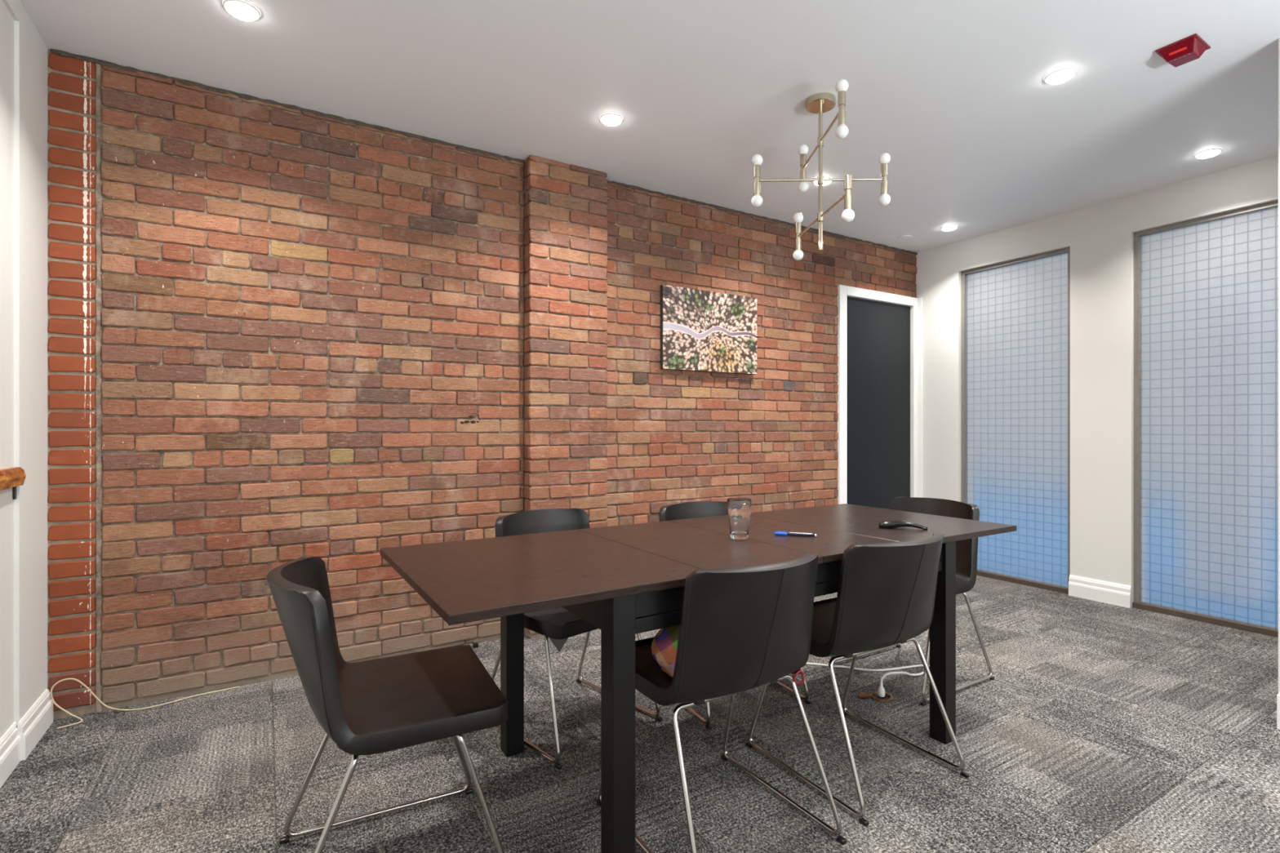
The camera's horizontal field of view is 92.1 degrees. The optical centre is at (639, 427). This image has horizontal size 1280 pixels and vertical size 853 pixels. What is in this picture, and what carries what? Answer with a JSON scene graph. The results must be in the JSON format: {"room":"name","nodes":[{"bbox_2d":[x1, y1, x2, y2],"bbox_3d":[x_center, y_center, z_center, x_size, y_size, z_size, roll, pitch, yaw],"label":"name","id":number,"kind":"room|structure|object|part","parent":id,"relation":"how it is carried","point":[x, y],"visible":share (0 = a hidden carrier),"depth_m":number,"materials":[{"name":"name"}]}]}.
{"room":"meeting room","nodes":[
{"label":"meeting room","id":0,"kind":"room"},
{"bbox_2d":[0,0,47,738],"bbox_3d":[-0.843,-0.162,-0.107,0.120,2.582,5.890,0,0,-31],"label":"wall","id":1,"kind":"structure","parent":0,"point":[30,50],"depth_m":2.13,"materials":[{"name":"paint"}]},
{"bbox_2d":[0,466,26,499],"bbox_3d":[-1.687,0.186,1.418,0.037,0.108,1.573,0,0,-31],"label":"handrail","id":2,"kind":"object","parent":1,"relation":"attached to","point":[13,477],"visible":1,"depth_m":2.00,"materials":[{"name":"brown wood"}]},
{"bbox_2d":[0,688,53,788],"bbox_3d":[-0.759,1.058,-0.122,0.032,0.128,5.778,0,0,-31],"label":"baseboard","id":3,"kind":"structure","parent":1,"relation":"attached to","point":[21,738],"depth_m":2.09,"materials":[{"name":"white paint"}]},
{"bbox_2d":[47,48,917,719],"bbox_3d":[-0.015,-0.165,3.772,5.353,2.588,0.111,0,0,-31],"label":"wall","id":4,"kind":"structure","parent":0,"point":[313,326],"depth_m":2.83,"materials":[{"name":"brick"}]},
{"bbox_2d":[660,284,756,374],"bbox_3d":[0.453,-0.620,3.988,0.760,0.515,0.047,0,0,-31],"label":"canvas","id":5,"kind":"object","parent":4,"relation":"attached to","point":[701,331],"visible":1,"depth_m":3.94,"materials":[{"name":"multicoloured fabric"}]},
{"bbox_2d":[836,284,918,509],"bbox_3d":[1.879,0.024,4.892,0.947,2.195,0.078,0,0,-31],"label":"door","id":6,"kind":"structure","parent":4,"relation":"in","point":[877,335],"depth_m":4.87,"materials":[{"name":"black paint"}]},
{"bbox_2d":[524,155,608,638],"bbox_3d":[-0.419,-0.163,3.449,0.474,2.584,0.146,0,0,-31],"label":"wall","id":7,"kind":"structure","parent":0,"point":[566,316],"depth_m":3.38,"materials":[{"name":"brick"}]},
{"bbox_2d":[0,575,1279,852],"bbox_3d":[1.404,1.172,1.253,5.732,0.100,6.090,0,0,-31],"label":"floor","id":8,"kind":"structure","parent":0,"point":[1098,727],"depth_m":2.04,"materials":[{"name":"grey carpet"}]},
{"bbox_2d":[50,678,239,728],"bbox_3d":[-1.964,1.042,2.470,0.602,0.158,0.095,0,0,-31],"label":"phone cord","id":9,"kind":"object","parent":8,"relation":"on","point":[77,680],"visible":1,"depth_m":2.41,"materials":[{"name":"beige plastic"}]},
{"bbox_2d":[266,556,507,852],"bbox_3d":[-0.640,0.731,1.568,0.531,0.782,0.491,0,0,-27],"label":"dining chair","id":10,"kind":"object","parent":8,"relation":"on","point":[380,705],"visible":1,"depth_m":1.45,"materials":[{"name":"brown leather"}]},
{"bbox_3d":[-0.795,0.512,1.488,0.178,0.346,0.472,0,0,-27],"label":"backrest","id":11,"kind":"part","parent":10,"relation":"part of","materials":[{"name":"brown leather"}]},
{"bbox_3d":[-0.594,0.682,1.592,0.396,0.056,0.472,0,0,-27],"label":"seat","id":12,"kind":"part","parent":10,"relation":"part of","materials":[{"name":"brown leather"}]},
{"bbox_2d":[447,639,478,648],"bbox_3d":[-0.903,1.099,3.124,0.164,0.046,0.026,0,0,-26],"label":"bracket","id":13,"kind":"object","parent":8,"relation":"on","point":[475,645],"visible":0.9,"depth_m":3.14,"materials":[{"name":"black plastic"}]},
{"bbox_3d":[-0.909,1.097,3.126,0.153,0.019,0.018,0,0,-27],"label":"rod","id":14,"kind":"part","parent":13,"relation":"part of","materials":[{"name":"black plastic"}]},
{"bbox_2d":[491,507,662,769],"bbox_3d":[-0.274,0.731,2.383,0.491,0.782,0.531,0,0,-44],"label":"dining chair","id":15,"kind":"object","parent":8,"relation":"on","point":[558,624],"visible":0.47,"depth_m":2.34,"materials":[{"name":"brown leather"}]},
{"bbox_3d":[-0.395,0.512,2.509,0.472,0.346,0.178,0,0,-44],"label":"backrest","id":16,"kind":"part","parent":15,"relation":"part of","materials":[{"name":"brown leather"}]},
{"bbox_3d":[-0.238,0.682,2.346,0.472,0.056,0.396,0,0,-44],"label":"seat","id":17,"kind":"part","parent":15,"relation":"part of","materials":[{"name":"brown leather"}]},
{"bbox_2d":[380,503,1016,852],"bbox_3d":[0.324,0.752,2.185,2.192,0.740,0.826,0,0,-32],"label":"dining table","id":18,"kind":"object","parent":8,"relation":"on","point":[625,581],"visible":0.77,"depth_m":1.82,"materials":[{"name":"black wood"}]},
{"bbox_3d":[-0.444,0.762,2.143,0.063,0.719,0.063,0,0,-32],"label":"leg","id":19,"kind":"part","parent":18,"relation":"part of","materials":[{"name":"black wood"}]},
{"bbox_3d":[-0.054,0.762,1.515,0.063,0.719,0.063,0,0,-32],"label":"leg","id":20,"kind":"part","parent":18,"relation":"part of","materials":[{"name":"black wood"}]},
{"bbox_2d":[727,497,751,539],"bbox_3d":[0.344,0.314,2.139,0.084,0.134,0.084,0,0,-31],"label":"drinking glass","id":21,"kind":"object","parent":18,"relation":"on","point":[739,509],"visible":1,"depth_m":2.11,"materials":[{"name":"clear glass"}]},
{"bbox_3d":[0.524,0.490,1.864,1.286,0.036,0.022,0,0,-32],"label":"apron rail","id":22,"kind":"part","parent":18,"relation":"part of","materials":[{"name":"black wood"}]},
{"bbox_2d":[773,531,816,537],"bbox_3d":[0.547,0.375,2.177,0.145,0.014,0.012,0,0,16],"label":"pen","id":23,"kind":"object","parent":18,"relation":"on","point":[777,533],"visible":1,"depth_m":2.17,"materials":[{"name":"blue plastic"}]},
{"bbox_2d":[878,520,927,529],"bbox_3d":[0.994,0.365,2.335,0.170,0.032,0.035,0,0,17],"label":"remote","id":24,"kind":"object","parent":18,"relation":"on","point":[891,524],"visible":1,"depth_m":2.33,"materials":[{"name":"black plastic"}]},
{"bbox_3d":[1.092,0.762,2.227,0.063,0.719,0.063,0,0,-32],"label":"leg","id":25,"kind":"part","parent":18,"relation":"part of","materials":[{"name":"black wood"}]},
{"bbox_2d":[596,552,846,852],"bbox_3d":[0.217,0.731,1.749,0.491,0.782,0.531,0,0,-32],"label":"dining chair","id":26,"kind":"object","parent":8,"relation":"on","point":[741,629],"visible":0.88,"depth_m":1.54,"materials":[{"name":"brown leather"}]},
{"bbox_2d":[651,625,679,677],"bbox_3d":[0.126,0.580,1.687,0.191,0.157,0.200,0,0,32],"label":"cushion","id":27,"kind":"object","parent":26,"relation":"on","point":[664,643],"visible":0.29,"depth_m":1.62,"materials":[{"name":"fabric"}]},
{"bbox_3d":[0.190,0.682,1.793,0.472,0.056,0.396,0,0,-32],"label":"seat","id":28,"kind":"part","parent":26,"relation":"part of","materials":[{"name":"brown leather"}]},
{"bbox_3d":[0.309,0.512,1.601,0.472,0.346,0.178,0,0,-32],"label":"backrest","id":29,"kind":"part","parent":26,"relation":"part of","materials":[{"name":"brown leather"}]},
{"bbox_2d":[791,670,804,684],"bbox_3d":[0.451,0.710,1.757,0.037,0.041,0.019,0,0,-20],"label":"cord","id":30,"kind":"object","parent":26,"relation":"hanging from","point":[798,671],"visible":1,"depth_m":1.75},
{"bbox_2d":[658,501,811,729],"bbox_3d":[0.359,0.731,2.635,0.491,0.782,0.531,0,0,-26],"label":"dining chair","id":31,"kind":"object","parent":8,"relation":"on","point":[695,509],"visible":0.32,"depth_m":2.79,"materials":[{"name":"brown leather"}]},
{"bbox_3d":[0.282,0.512,2.792,0.472,0.346,0.178,0,0,-26],"label":"backrest","id":32,"kind":"part","parent":31,"relation":"part of","materials":[{"name":"brown leather"}]},
{"bbox_2d":[746,533,968,826],"bbox_3d":[0.720,0.731,2.074,0.491,0.782,0.531,0,0,-30],"label":"dining chair","id":33,"kind":"object","parent":8,"relation":"on","point":[886,597],"visible":0.88,"depth_m":1.86,"materials":[{"name":"brown leather"}]},
{"bbox_3d":[0.694,0.682,2.119,0.472,0.056,0.396,0,0,-30],"label":"seat","id":34,"kind":"part","parent":33,"relation":"part of","materials":[{"name":"brown leather"}]},
{"bbox_3d":[0.807,0.512,1.923,0.472,0.346,0.178,0,0,-30],"label":"backrest","id":35,"kind":"part","parent":33,"relation":"part of","materials":[{"name":"brown leather"}]},
{"bbox_2d":[805,662,929,697],"bbox_3d":[0.885,1.070,2.743,0.942,0.105,0.372,0,0,3],"label":"power cable","id":36,"kind":"object","parent":8,"relation":"on","point":[881,691],"visible":0.81,"depth_m":2.84,"materials":[{"name":"white plastic"}]},
{"bbox_3d":[0.885,1.070,2.748,0.942,0.105,0.361,0,0,3],"label":"cord","id":37,"kind":"part","parent":36,"relation":"part of","materials":[{"name":"white plastic"}]},
{"bbox_2d":[857,691,893,702],"bbox_3d":[0.982,1.114,2.560,0.138,0.014,0.095,0,0,-15],"label":"floor outlet","id":38,"kind":"object","parent":8,"relation":"on","point":[888,697],"visible":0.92,"depth_m":2.56,"materials":[{"name":"gold metal"}]},
{"bbox_3d":[0.935,1.114,2.569,0.052,0.006,0.052,-9,-1,-31],"label":"lid","id":39,"kind":"part","parent":38,"relation":"part of","materials":[{"name":"gold metal"}]},
{"bbox_2d":[872,693,889,699],"bbox_3d":[1.003,1.120,2.566,0.069,0.001,0.069,0,0,-31],"label":"socket","id":40,"kind":"object","parent":38,"relation":"attached to","point":[875,696],"depth_m":2.56,"materials":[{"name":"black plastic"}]},
{"bbox_2d":[830,496,994,706],"bbox_3d":[1.241,0.731,2.832,0.531,0.782,0.491,0,0,-31],"label":"dining chair","id":41,"kind":"object","parent":8,"relation":"on","point":[966,550],"visible":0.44,"depth_m":2.75,"materials":[{"name":"brown leather"}]},
{"bbox_3d":[1.390,0.512,2.923,0.178,0.346,0.472,0,0,-31],"label":"backrest","id":42,"kind":"part","parent":41,"relation":"part of","materials":[{"name":"brown leather"}]},
{"bbox_3d":[1.197,0.682,2.805,0.396,0.056,0.472,0,0,-31],"label":"seat","id":43,"kind":"part","parent":41,"relation":"part of","materials":[{"name":"brown leather"}]},
{"bbox_2d":[19,0,1279,253],"bbox_3d":[1.468,-1.500,1.292,5.882,0.105,6.090,0,0,-31],"label":"ceiling","id":44,"kind":"structure","parent":0,"point":[976,140],"depth_m":2.60,"materials":[{"name":"paint"}]},
{"bbox_2d":[222,0,261,21],"bbox_3d":[-1.380,-1.443,2.140,0.112,0.019,0.112,0,0,-31],"label":"recessed light","id":45,"kind":"object","parent":44,"relation":"in","point":[242,10],"visible":1,"depth_m":2.12,"materials":[{"name":"white paint"}]},
{"bbox_2d":[599,112,623,125],"bbox_3d":[-0.134,-1.443,2.897,0.112,0.019,0.112,0,0,-31],"label":"recessed light","id":46,"kind":"object","parent":44,"relation":"in","point":[608,118],"visible":1,"depth_m":2.88,"materials":[{"name":"white paint"}]},
{"bbox_2d":[751,79,890,260],"bbox_3d":[0.799,-1.120,2.732,0.440,0.666,0.487,0,0,-45],"label":"chandelier","id":47,"kind":"object","parent":44,"relation":"hanging from","point":[820,103],"visible":1,"depth_m":2.72,"materials":[{"name":"gold metal"}]},
{"bbox_2d":[751,154,762,206],"bbox_3d":[0.519,-1.098,2.740,0.051,0.231,0.051,0,0,-31],"label":"socket","id":48,"kind":"object","parent":47,"relation":"attached to","point":[757,159],"depth_m":2.73,"materials":[{"name":"gold metal"}]},
{"bbox_2d":[792,212,803,260],"bbox_3d":[0.772,-0.934,3.011,0.051,0.231,0.051,0,0,-31],"label":"socket","id":49,"kind":"object","parent":47,"relation":"attached to","point":[797,218],"depth_m":3.00,"materials":[{"name":"gold metal"}]},
{"bbox_2d":[797,144,808,192],"bbox_3d":[0.796,-1.267,3.012,0.051,0.231,0.051,0,0,-31],"label":"socket","id":50,"kind":"object","parent":47,"relation":"attached to","point":[802,150],"depth_m":3.00,"materials":[{"name":"gold metal"}]},
{"bbox_3d":[0.799,-1.106,2.732,0.021,0.638,0.021,0,0,-31],"label":"stem","id":51,"kind":"part","parent":47,"relation":"part of","materials":[{"name":"gold metal"}]},
{"bbox_3d":[0.799,-1.267,2.732,0.011,0.011,0.536,0,0,-1],"label":"arm","id":52,"kind":"part","parent":47,"relation":"part of","materials":[{"name":"gold metal"}]},
{"bbox_3d":[0.799,-0.934,2.732,0.011,0.011,0.536,0,0,-6],"label":"arm","id":53,"kind":"part","parent":47,"relation":"part of","materials":[{"name":"gold metal"}]},
{"bbox_3d":[0.799,-1.098,2.732,0.536,0.011,0.011,0,0,2],"label":"arm","id":54,"kind":"part","parent":47,"relation":"part of","materials":[{"name":"gold metal"}]},
{"bbox_2d":[835,79,848,138],"bbox_3d":[0.802,-1.267,2.452,0.051,0.231,0.051,0,0,-31],"label":"socket","id":55,"kind":"object","parent":47,"relation":"attached to","point":[842,86],"depth_m":2.44,"materials":[{"name":"gold metal"}]},
{"bbox_2d":[841,174,854,222],"bbox_3d":[0.827,-0.910,2.454,0.051,0.182,0.051,0,0,-31],"label":"socket","id":56,"kind":"object","parent":47,"relation":"attached to","point":[848,215],"depth_m":2.44,"materials":[{"name":"gold metal"}]},
{"bbox_2d":[878,152,890,205],"bbox_3d":[1.079,-1.098,2.725,0.051,0.231,0.051,0,0,-31],"label":"socket","id":57,"kind":"object","parent":47,"relation":"attached to","point":[884,158],"depth_m":2.71,"materials":[{"name":"gold metal"}]},
{"bbox_2d":[813,176,831,185],"bbox_3d":[1.073,-1.443,3.623,0.112,0.019,0.112,0,0,-31],"label":"recessed light","id":58,"kind":"object","parent":44,"relation":"in","point":[825,183],"visible":0.49,"depth_m":3.61,"materials":[{"name":"white paint"}]},
{"bbox_2d":[940,224,958,231],"bbox_3d":[2.238,-1.443,4.465,0.112,0.019,0.112,0,0,-31],"label":"recessed light","id":59,"kind":"object","parent":44,"relation":"in","point":[947,228],"visible":1,"depth_m":4.44,"materials":[{"name":"white paint"}]},
{"bbox_2d":[1044,67,1076,84],"bbox_3d":[1.730,-1.443,2.542,0.112,0.019,0.112,0,0,-31],"label":"recessed light","id":60,"kind":"object","parent":44,"relation":"in","point":[1061,75],"visible":1,"depth_m":2.52,"materials":[{"name":"white paint"}]},
{"bbox_2d":[1155,33,1210,66],"bbox_3d":[2.076,-1.431,2.361,0.152,0.043,0.124,0,0,-32],"label":"fire alarm","id":61,"kind":"object","parent":44,"relation":"attached to","point":[1190,48],"visible":1,"depth_m":2.34,"materials":[{"name":"red plastic"}]},
{"bbox_2d":[1193,147,1222,158],"bbox_3d":[2.995,-1.443,3.254,0.112,0.019,0.112,0,0,-31],"label":"recessed light","id":62,"kind":"object","parent":44,"relation":"in","point":[1209,153],"visible":1,"depth_m":3.23,"materials":[{"name":"white paint"}]},
{"bbox_2d":[915,155,1278,607],"bbox_3d":[3.104,-0.162,3.978,0.200,2.582,2.990,0,0,-31],"label":"wall","id":63,"kind":"structure","parent":0,"point":[1100,237],"depth_m":4.03,"materials":[{"name":"paint"}]},
{"bbox_2d":[918,297,922,497],"bbox_3d":[2.310,0.024,5.085,0.012,2.195,0.036,0,0,-31],"label":"trim","id":64,"kind":"structure","parent":63,"relation":"attached to","point":[920,300],"depth_m":5.08,"materials":[{"name":"white paint"}]},
{"bbox_2d":[960,247,1070,594],"bbox_3d":[2.725,-0.048,4.501,0.068,2.351,0.779,0,0,-31],"label":"window","id":65,"kind":"structure","parent":63,"relation":"in","point":[1015,313],"depth_m":4.46,"materials":[{"name":"blue glass"}]},
{"bbox_3d":[2.725,1.108,4.501,0.068,0.040,0.779,0,0,-31],"label":"frame sill","id":66,"kind":"part","parent":65,"relation":"part of","materials":[{"name":"brown metal"}]},
{"bbox_2d":[1068,574,1131,608],"bbox_3d":[2.675,1.054,4.474,0.020,0.135,1.473,0,0,-31],"label":"baseboard","id":67,"kind":"structure","parent":63,"relation":"attached to","point":[1117,594],"depth_m":3.98,"materials":[{"name":"white paint"}]},
{"bbox_2d":[1132,200,1278,637],"bbox_3d":[3.344,-0.048,3.478,0.068,2.351,0.925,0,0,-31],"label":"window","id":68,"kind":"structure","parent":63,"relation":"in","point":[1206,289],"depth_m":3.56,"materials":[{"name":"blue glass"}]},
{"bbox_3d":[3.344,1.108,3.478,0.068,0.040,0.925,0,0,-31],"label":"frame sill","id":69,"kind":"part","parent":68,"relation":"part of","materials":[{"name":"brown wood"}]},
{"bbox_2d":[1278,38,1279,694],"bbox_3d":[3.296,-0.162,0.907,0.120,2.582,3.337,0,0,-31],"label":"wall","id":70,"kind":"structure","parent":0,"point":[1279,38],"depth_m":2.30,"materials":[{"name":"paint"}]},
{"bbox_2d":[1276,693,1279,729],"bbox_3d":[3.239,1.057,0.872,0.014,0.130,3.337,0,0,-31],"label":"baseboard","id":71,"kind":"structure","parent":70,"relation":"attached to","point":[1277,695],"depth_m":2.29,"materials":[{"name":"white paint"}]}
]}

